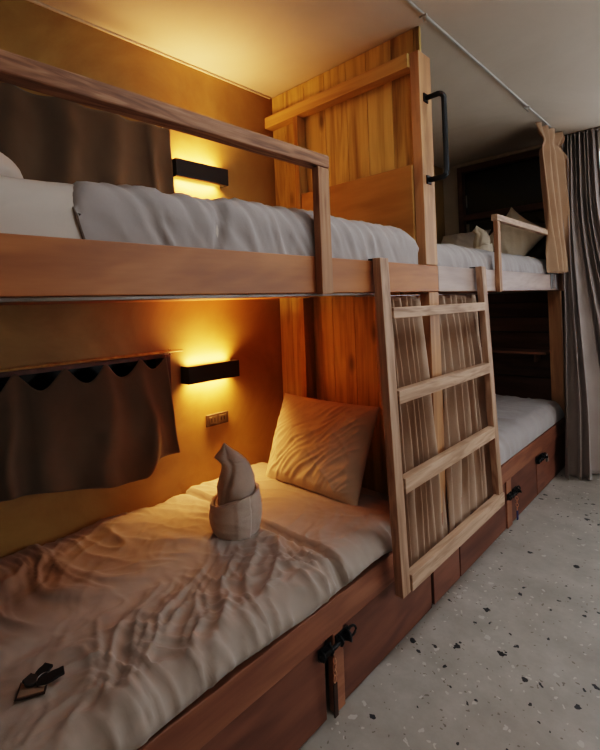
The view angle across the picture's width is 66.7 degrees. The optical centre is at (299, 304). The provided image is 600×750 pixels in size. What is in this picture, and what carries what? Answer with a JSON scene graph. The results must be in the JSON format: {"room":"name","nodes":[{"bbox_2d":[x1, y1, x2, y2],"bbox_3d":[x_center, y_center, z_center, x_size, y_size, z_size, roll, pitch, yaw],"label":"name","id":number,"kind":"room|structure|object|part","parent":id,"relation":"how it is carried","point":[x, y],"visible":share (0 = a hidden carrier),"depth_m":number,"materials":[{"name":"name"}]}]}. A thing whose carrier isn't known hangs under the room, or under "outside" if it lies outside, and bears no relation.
{"room":"dormitory","nodes":[
{"label":"dormitory","id":0,"kind":"room"},
{"bbox_2d":[0,0,446,557],"bbox_3d":[-0.510,0.075,2.554,0.100,2.730,5.700,-2,0,43],"label":"wall","id":1,"kind":"structure","parent":0,"point":[248,331],"depth_m":2.33,"materials":[{"name":"paint"}]},
{"bbox_2d":[0,353,171,390],"bbox_3d":[-1.209,0.467,1.794,0.112,0.400,1.515,-2,0,43],"label":"window","id":2,"kind":"structure","parent":1,"relation":"in","point":[40,379],"depth_m":2.05,"materials":[{"name":"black glass"}]},
{"bbox_2d":[0,348,182,371],"bbox_3d":[-1.147,0.255,1.760,0.058,0.038,1.562,-2,0,43],"label":"curtain rod","id":3,"kind":"object","parent":1,"relation":"attached to","point":[169,350],"visible":1,"depth_m":1.98,"materials":[{"name":"brown wood"}]},
{"bbox_2d":[0,357,179,501],"bbox_3d":[-1.114,0.554,1.746,0.056,0.567,1.470,-2,0,43],"label":"window curtain","id":4,"kind":"object","parent":3,"relation":"hanging from","point":[110,430],"visible":1,"depth_m":1.96,"materials":[{"name":"fabric"}]},
{"bbox_2d":[27,0,270,98],"bbox_3d":[-1.335,-1.253,1.658,0.012,0.011,3.335,-2,0,43],"label":"trim","id":5,"kind":"structure","parent":1,"relation":"attached to","point":[32,1],"depth_m":2.23,"materials":[{"name":"beige paint"}]},
{"bbox_2d":[172,158,228,187],"bbox_3d":[-0.535,-0.697,2.431,0.074,0.090,0.326,-2,0,43],"label":"wall lamp","id":6,"kind":"object","parent":1,"relation":"attached to","point":[183,168],"visible":0.82,"depth_m":2.39,"materials":[{"name":"black metal"}]},
{"bbox_2d":[181,359,239,384],"bbox_3d":[-0.477,0.359,2.450,0.074,0.090,0.326,-2,0,43],"label":"wall lamp","id":7,"kind":"object","parent":1,"relation":"attached to","point":[197,374],"visible":1,"depth_m":2.40,"materials":[{"name":"black metal"}]},
{"bbox_2d":[206,411,227,426],"bbox_3d":[-0.454,0.628,2.507,0.015,0.064,0.146,-2,0,43],"label":"wall socket","id":8,"kind":"object","parent":1,"relation":"attached to","point":[214,419],"visible":1,"depth_m":2.50,"materials":[{"name":"white plastic"}]},
{"bbox_2d":[36,0,599,168],"bbox_3d":[0.860,-1.394,1.202,4.030,0.100,5.900,-2,0,43],"label":"ceiling","id":9,"kind":"structure","parent":0,"point":[546,52],"depth_m":2.32,"materials":[{"name":"paint"}]},
{"bbox_2d":[405,0,551,127],"bbox_3d":[0.456,-1.303,1.967,0.036,0.049,4.350,-2,0,43],"label":"ceiling track","id":10,"kind":"object","parent":9,"relation":"attached to","point":[423,15],"visible":1,"depth_m":2.42,"materials":[{"name":"white metal"}]},
{"bbox_2d":[535,122,573,273],"bbox_3d":[2.013,-0.811,3.577,0.555,1.129,0.096,-2,0,-40],"label":"privacy curtain","id":11,"kind":"object","parent":10,"relation":"hanging from","point":[552,160],"visible":0.98,"depth_m":3.52,"materials":[{"name":"beige fabric"}]},
{"bbox_2d":[564,126,599,136],"bbox_3d":[2.866,-1.416,3.106,1.940,0.009,0.024,-2,0,43],"label":"pole","id":12,"kind":"object","parent":9,"relation":"attached to","point":[598,126],"visible":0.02,"depth_m":3.66,"materials":[{"name":"black metal"}]},
{"bbox_2d":[562,128,599,480],"bbox_3d":[2.349,-0.033,3.401,0.695,2.710,0.445,-2,0,43],"label":"window curtain","id":13,"kind":"object","parent":12,"relation":"hanging from","point":[582,279],"visible":0.98,"depth_m":3.61,"materials":[{"name":"grey fabric"}]},
{"bbox_2d":[299,467,599,749],"bbox_3d":[0.968,1.424,1.202,4.030,0.080,5.900,-2,0,43],"label":"floor","id":14,"kind":"structure","parent":0,"point":[508,657],"depth_m":1.80,"materials":[{"name":"stone"}]},
{"bbox_2d":[0,26,449,749],"bbox_3d":[-0.439,0.073,1.716,1.148,2.727,2.242,-2,0,43],"label":"bunk bed","id":15,"kind":"object","parent":14,"relation":"on","point":[353,140],"visible":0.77,"depth_m":1.69,"materials":[{"name":"brown wood"}]},
{"bbox_2d":[0,176,217,238],"bbox_3d":[-0.520,-0.169,1.737,1.014,0.243,1.988,-2,0,43],"label":"mattress","id":16,"kind":"object","parent":15,"relation":"on","point":[27,207],"visible":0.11,"depth_m":0.97,"materials":[{"name":"white fabric"}]},
{"bbox_2d":[0,152,23,178],"bbox_3d":[-1.108,-0.370,1.202,0.444,0.221,0.662,-2,0,43],"label":"pillow","id":17,"kind":"object","parent":16,"relation":"on","point":[8,168],"visible":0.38,"depth_m":1.28,"materials":[{"name":"white fabric"}]},
{"bbox_2d":[72,181,418,263],"bbox_3d":[-0.336,-0.203,1.912,1.044,0.272,1.538,-2,0,43],"label":"duvet","id":18,"kind":"object","parent":16,"relation":"on","point":[102,211],"visible":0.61,"depth_m":1.31,"materials":[{"name":"white fabric"}]},
{"bbox_3d":[-0.400,-0.473,1.083,0.049,0.044,1.406,-2,0,43],"label":"guard rail","id":19,"kind":"part","parent":15,"relation":"part of","materials":[{"name":"brown wood"}]},
{"bbox_3d":[-0.350,1.290,1.102,0.020,0.272,1.250,-2,0,43],"label":"storage door","id":20,"kind":"part","parent":15,"relation":"part of","materials":[{"name":"brown wood"}]},
{"bbox_3d":[-0.072,1.083,1.403,0.040,0.115,2.120,-2,0,43],"label":"rail","id":21,"kind":"part","parent":15,"relation":"part of","materials":[{"name":"brown wood"}]},
{"bbox_3d":[0.078,-0.251,1.562,0.030,0.432,0.057,-2,0,43],"label":"guard post","id":22,"kind":"part","parent":15,"relation":"part of","materials":[{"name":"brown wood"}]},
{"bbox_2d":[332,657,338,717],"bbox_3d":[0.118,1.276,1.523,0.018,0.199,0.016,-2,0,-7],"label":"strap","id":23,"kind":"object","parent":15,"relation":"hanging from","point":[335,686],"visible":1,"depth_m":1.52,"materials":[{"name":"brown leather"}]},
{"bbox_3d":[0.117,1.220,1.523,0.014,0.088,0.014,-2,0,2],"label":"chain","id":24,"kind":"part","parent":23,"relation":"part of","materials":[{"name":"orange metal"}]},
{"bbox_3d":[0.281,-0.420,2.396,0.712,0.458,0.016,-2,0,43],"label":"headboard","id":25,"kind":"part","parent":15,"relation":"part of","materials":[{"name":"brown wood"}]},
{"bbox_2d":[360,487,388,501],"bbox_3d":[-0.456,1.060,1.763,0.988,0.153,2.035,-2,0,43],"label":"mattress","id":26,"kind":"object","parent":15,"relation":"on","point":[363,490],"visible":0.02,"depth_m":2.29,"materials":[{"name":"fabric"}]},
{"bbox_2d":[0,462,391,749],"bbox_3d":[-0.492,0.976,1.679,1.073,0.128,1.950,-2,0,43],"label":"duvet","id":27,"kind":"object","parent":26,"relation":"on","point":[143,611],"visible":0.84,"depth_m":1.45,"materials":[{"name":"white fabric"}]},
{"bbox_2d":[14,662,64,701],"bbox_3d":[-0.642,0.932,1.137,0.104,0.023,0.080,-2,0,-19],"label":"key","id":28,"kind":"object","parent":27,"relation":"on","point":[33,685],"visible":1,"depth_m":1.12,"materials":[{"name":"leather"}]},
{"bbox_2d":[209,443,261,539],"bbox_3d":[-0.270,0.751,1.885,0.219,0.361,0.200,-2,0,0],"label":"folded towel","id":29,"kind":"object","parent":27,"relation":"on","point":[235,513],"visible":1,"depth_m":1.83,"materials":[{"name":"fabric"}]},
{"bbox_2d":[266,393,379,505],"bbox_3d":[0.079,0.717,2.360,0.703,0.403,0.320,-2,0,42],"label":"pillow","id":30,"kind":"object","parent":27,"relation":"on","point":[321,447],"visible":0.98,"depth_m":2.23,"materials":[{"name":"white fabric"}]},
{"bbox_3d":[0.371,1.263,1.863,0.020,0.272,0.648,-2,0,43],"label":"storage door","id":31,"kind":"part","parent":15,"relation":"part of","materials":[{"name":"brown wood"}]},
{"bbox_2d":[355,293,488,296],"bbox_3d":[0.683,-0.050,2.280,0.004,0.004,1.350,-2,0,43],"label":"wire","id":32,"kind":"object","parent":15,"relation":"attached to","point":[468,293],"visible":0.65,"depth_m":2.06,"materials":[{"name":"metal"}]},
{"bbox_2d":[374,295,447,567],"bbox_3d":[0.508,0.561,2.039,0.118,1.204,0.440,-2,0,43],"label":"curtain","id":33,"kind":"object","parent":32,"relation":"hanging from","point":[424,527],"visible":0.62,"depth_m":2.02,"materials":[{"name":"beige fabric"}]},
{"bbox_2d":[439,294,493,532],"bbox_3d":[0.885,0.532,2.438,0.117,1.176,0.643,-2,0,43],"label":"curtain","id":34,"kind":"object","parent":32,"relation":"hanging from","point":[469,478],"visible":0.68,"depth_m":2.37,"materials":[{"name":"beige fabric"}]},
{"bbox_3d":[0.591,-0.688,2.179,0.048,1.001,0.114,-2,0,43],"label":"partition post","id":35,"kind":"part","parent":15,"relation":"part of","materials":[{"name":"brown wood"}]},
{"bbox_3d":[0.641,0.468,2.186,0.047,1.055,0.096,-2,0,43],"label":"partition post","id":36,"kind":"part","parent":15,"relation":"part of","materials":[{"name":"brown wood"}]},
{"bbox_2d":[368,258,504,598],"bbox_3d":[0.689,0.458,2.156,0.122,1.309,1.068,-2,0,43],"label":"ladder","id":37,"kind":"object","parent":15,"relation":"attached to","point":[406,579],"visible":0.96,"depth_m":1.89,"materials":[{"name":"brown wood"}]},
{"bbox_3d":[0.358,0.471,1.782,0.075,1.309,0.068,-2,0,43],"label":"rail","id":38,"kind":"part","parent":37,"relation":"part of","materials":[{"name":"brown wood"}]},
{"bbox_3d":[1.038,0.413,2.502,0.073,1.245,0.084,-2,0,43],"label":"rail","id":39,"kind":"part","parent":37,"relation":"part of","materials":[{"name":"brown wood"}]},
{"bbox_3d":[0.637,-0.784,2.123,0.100,0.427,0.042,-2,0,43],"label":"grab handle","id":40,"kind":"part","parent":15,"relation":"part of","materials":[{"name":"black metal"}]},
{"bbox_2d":[431,214,565,604],"bbox_3d":[1.065,0.419,3.327,1.093,1.910,2.427,-2,0,43],"label":"bunk bed","id":41,"kind":"object","parent":14,"relation":"on","point":[529,320],"depth_m":3.54,"materials":[{"name":"brown wood"}]},
{"bbox_3d":[0.704,1.250,2.214,0.020,0.272,0.273,-2,0,43],"label":"storage door","id":42,"kind":"part","parent":41,"relation":"part of","materials":[{"name":"brown wood"}]},
{"bbox_3d":[1.025,1.231,2.552,0.020,0.285,0.640,-2,0,43],"label":"storage door","id":43,"kind":"part","parent":41,"relation":"part of","materials":[{"name":"brown wood"}]},
{"bbox_2d":[436,244,557,274],"bbox_3d":[1.031,-0.231,3.362,1.032,0.249,2.310,-2,0,43],"label":"mattress","id":44,"kind":"object","parent":41,"relation":"on","point":[449,255],"visible":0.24,"depth_m":2.71,"materials":[{"name":"white fabric"}]},
{"bbox_2d":[441,230,490,247],"bbox_3d":[1.449,-0.511,4.119,0.460,0.297,0.273,-2,0,43],"label":"pillow","id":45,"kind":"object","parent":44,"relation":"on","point":[466,240],"visible":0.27,"depth_m":4.09,"materials":[{"name":"white fabric"}]},
{"bbox_2d":[472,226,492,251],"bbox_3d":[1.474,-0.498,3.709,0.181,0.298,0.165,-2,0,24],"label":"folded towel","id":46,"kind":"object","parent":44,"relation":"on","point":[482,239],"visible":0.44,"depth_m":3.67,"materials":[{"name":"beige fabric"}]},
{"bbox_2d":[489,207,545,255],"bbox_3d":[1.775,-0.554,3.781,0.563,0.546,0.192,-2,0,36],"label":"pillow","id":47,"kind":"object","parent":44,"relation":"on","point":[514,241],"visible":0.59,"depth_m":3.71,"materials":[{"name":"beige fabric"}]},
{"bbox_2d":[526,222,545,258],"bbox_3d":[2.022,-0.543,3.851,0.403,0.390,0.160,-2,0,42],"label":"pillow","id":48,"kind":"object","parent":44,"relation":"on","point":[539,250],"visible":0.23,"depth_m":3.79,"materials":[{"name":"black fabric"}]},
{"bbox_3d":[1.187,-0.288,2.734,0.027,0.425,0.045,-2,0,43],"label":"guard post","id":49,"kind":"part","parent":41,"relation":"part of","materials":[{"name":"brown wood"}]},
{"bbox_3d":[1.435,1.014,2.993,0.040,0.113,2.258,-2,0,43],"label":"rail","id":50,"kind":"part","parent":41,"relation":"part of","materials":[{"name":"brown wood"}]},
{"bbox_2d":[446,394,563,503],"bbox_3d":[1.052,0.889,3.321,1.056,0.156,2.182,-2,0,43],"label":"mattress","id":51,"kind":"object","parent":41,"relation":"on","point":[521,421],"visible":0.22,"depth_m":3.29,"materials":[{"name":"white fabric"}]},
{"bbox_2d":[481,347,549,361],"bbox_3d":[1.866,0.450,4.065,0.645,0.098,0.202,-2,0,43],"label":"wall shelf","id":52,"kind":"object","parent":41,"relation":"attached to","point":[537,352],"visible":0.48,"depth_m":3.94,"materials":[{"name":"brown wood"}]},
{"bbox_2d":[516,496,518,519],"bbox_3d":[1.338,1.252,2.809,0.018,0.144,0.016,-2,0,-7],"label":"strap","id":53,"kind":"object","parent":41,"relation":"hanging from","point":[516,496],"visible":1,"depth_m":2.81,"materials":[{"name":"brown leather"}]},
{"bbox_3d":[1.645,-0.540,3.235,0.038,0.038,1.415,-2,0,43],"label":"guard rail","id":54,"kind":"part","parent":41,"relation":"part of","materials":[{"name":"brown wood"}]},
{"bbox_3d":[1.484,1.213,3.037,0.020,0.285,0.515,-2,0,43],"label":"storage door","id":55,"kind":"part","parent":41,"relation":"part of","materials":[{"name":"brown wood"}]},
{"bbox_3d":[1.941,1.196,3.519,0.020,0.285,0.795,-2,0,43],"label":"storage door","id":56,"kind":"part","parent":41,"relation":"part of","materials":[{"name":"brown wood"}]},
{"bbox_3d":[1.988,-0.186,3.588,0.007,0.122,0.090,-2,0,43],"label":"plate","id":57,"kind":"part","parent":41,"relation":"part of","materials":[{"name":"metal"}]},
{"bbox_3d":[1.996,-0.186,3.581,0.029,0.122,0.090,-2,0,43],"label":"steel bracket","id":58,"kind":"part","parent":41,"relation":"part of","materials":[{"name":"silver metal"}]},
{"bbox_3d":[2.141,0.410,3.802,0.096,1.055,0.040,-2,0,43],"label":"post","id":59,"kind":"part","parent":41,"relation":"part of","materials":[{"name":"brown wood"}]},
{"bbox_3d":[2.129,-0.325,3.728,0.027,0.425,0.045,-2,0,43],"label":"guard post","id":60,"kind":"part","parent":41,"relation":"part of","materials":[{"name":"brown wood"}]},
{"bbox_2d":[443,130,599,294],"bbox_3d":[2.909,-0.057,3.306,4.030,2.730,0.100,-2,0,43],"label":"wall","id":61,"kind":"structure","parent":0,"point":[450,190],"depth_m":4.52,"materials":[{"name":"dark wood planks"}]},
{"bbox_2d":[453,144,542,168],"bbox_3d":[1.869,-1.367,4.160,0.980,0.028,0.022,-2,0,43],"label":"trim","id":62,"kind":"structure","parent":61,"relation":"attached to","point":[539,145],"depth_m":4.19,"materials":[{"name":"beige paint"}]},
{"bbox_2d":[457,148,544,258],"bbox_3d":[1.883,-0.803,4.202,0.830,1.080,0.090,-2,0,43],"label":"window","id":63,"kind":"structure","parent":61,"relation":"in","point":[485,189],"depth_m":4.23,"materials":[{"name":"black glass"}]},
{"bbox_3d":[-1.195,-0.877,1.756,0.058,0.038,1.550,-2,0,43],"label":"curtain rod","id":64,"kind":"object","parent":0,"visible":0},
{"bbox_2d":[0,82,174,193],"bbox_3d":[-1.148,-0.601,1.759,0.074,0.537,1.501,-2,0,44],"label":"window curtain","id":65,"kind":"object","parent":64,"relation":"hanging from","point":[48,138],"visible":0.62,"depth_m":1.96,"materials":[{"name":"brown fabric"}]}
]}

